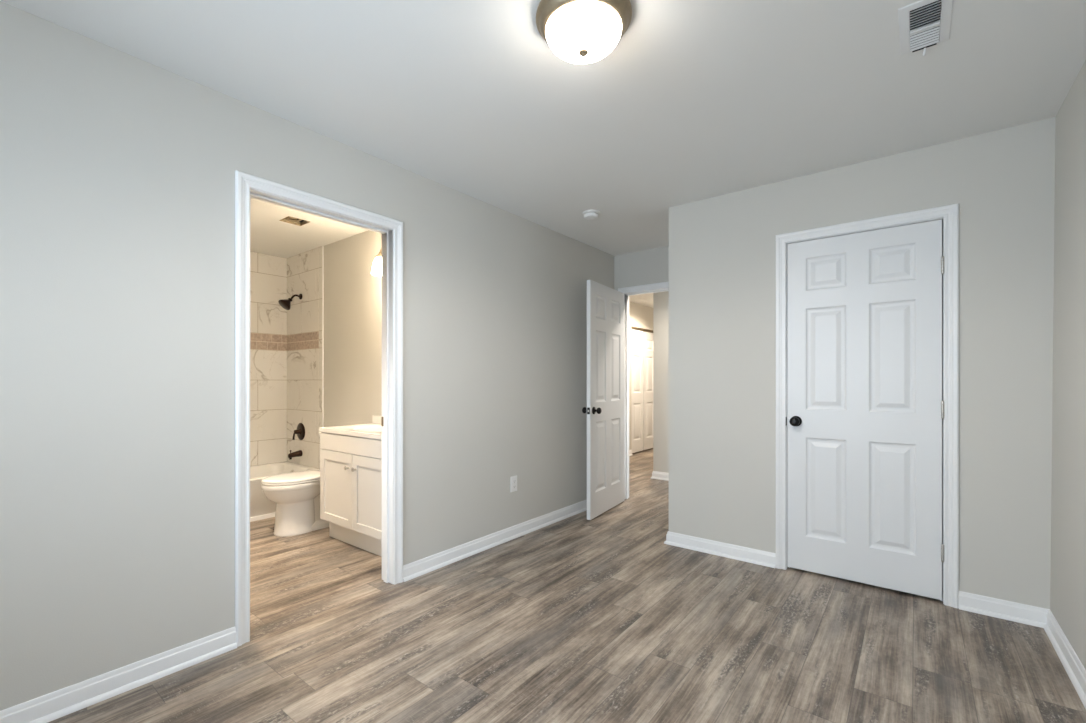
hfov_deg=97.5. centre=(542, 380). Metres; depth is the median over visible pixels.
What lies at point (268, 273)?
wall
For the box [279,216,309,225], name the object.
exhaust fan
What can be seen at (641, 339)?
door
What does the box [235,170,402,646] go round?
door frame
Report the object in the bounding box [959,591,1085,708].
baseboard
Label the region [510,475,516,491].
wall outlet
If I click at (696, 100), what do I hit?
ceiling
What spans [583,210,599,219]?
smoke detector
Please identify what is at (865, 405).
door
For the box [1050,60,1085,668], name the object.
wall
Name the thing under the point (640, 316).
wall
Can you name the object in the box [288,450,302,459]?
tub spout
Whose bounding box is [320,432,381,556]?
vanity cabinet
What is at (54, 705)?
baseboard
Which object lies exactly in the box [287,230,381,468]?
wall
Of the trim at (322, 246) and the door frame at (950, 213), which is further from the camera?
the trim at (322, 246)
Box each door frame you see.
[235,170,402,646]
[618,282,668,498]
[776,203,958,607]
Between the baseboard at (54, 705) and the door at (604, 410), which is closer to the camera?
the baseboard at (54, 705)
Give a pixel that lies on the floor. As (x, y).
(575, 618)
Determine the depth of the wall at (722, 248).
2.56 m
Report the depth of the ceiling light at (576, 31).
1.58 m
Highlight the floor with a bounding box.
[48,448,1085,722]
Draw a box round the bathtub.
[250,461,319,521]
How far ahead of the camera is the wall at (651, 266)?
4.63 m
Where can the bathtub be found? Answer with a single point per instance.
(261, 507)
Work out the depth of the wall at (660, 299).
5.74 m
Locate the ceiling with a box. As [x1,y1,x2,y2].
[0,0,1085,307]
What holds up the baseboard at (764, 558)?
attached to the wall at (722, 248)
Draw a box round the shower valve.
[292,423,304,439]
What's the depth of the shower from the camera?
4.59 m
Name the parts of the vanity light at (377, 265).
lamp shade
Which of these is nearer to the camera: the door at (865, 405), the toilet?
the door at (865, 405)
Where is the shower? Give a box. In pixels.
[278,294,301,309]
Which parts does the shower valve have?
lever handle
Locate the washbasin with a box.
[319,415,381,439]
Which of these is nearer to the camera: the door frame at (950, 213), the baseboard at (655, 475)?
the door frame at (950, 213)
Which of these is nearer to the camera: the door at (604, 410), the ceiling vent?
the ceiling vent
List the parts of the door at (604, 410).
knob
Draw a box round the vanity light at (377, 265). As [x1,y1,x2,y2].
[371,248,381,275]
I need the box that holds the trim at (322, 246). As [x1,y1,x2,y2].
[322,246,323,426]
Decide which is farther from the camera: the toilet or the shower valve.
the shower valve
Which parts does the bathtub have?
moulding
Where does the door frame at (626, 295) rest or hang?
attached to the wall at (651, 266)
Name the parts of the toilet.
seat, lid, bowl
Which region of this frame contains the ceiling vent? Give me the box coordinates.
[898,0,952,55]
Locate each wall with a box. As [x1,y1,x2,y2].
[0,1,613,710]
[250,251,286,465]
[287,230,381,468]
[614,246,668,290]
[629,301,652,449]
[653,291,668,472]
[669,117,1055,608]
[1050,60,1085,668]
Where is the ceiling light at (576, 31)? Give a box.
[536,0,631,63]
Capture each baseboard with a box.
[0,626,236,722]
[403,499,586,581]
[651,471,668,480]
[664,531,775,567]
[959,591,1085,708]
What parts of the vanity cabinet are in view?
door, drawer, door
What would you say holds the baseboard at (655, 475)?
attached to the wall at (660, 299)
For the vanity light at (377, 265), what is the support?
attached to the wall at (352, 294)
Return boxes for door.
[582,280,623,519]
[631,326,652,452]
[787,219,943,599]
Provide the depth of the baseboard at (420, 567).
3.35 m
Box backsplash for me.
[372,415,381,423]
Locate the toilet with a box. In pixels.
[261,432,328,536]
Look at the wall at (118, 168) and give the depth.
1.94 m
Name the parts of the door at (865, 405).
knob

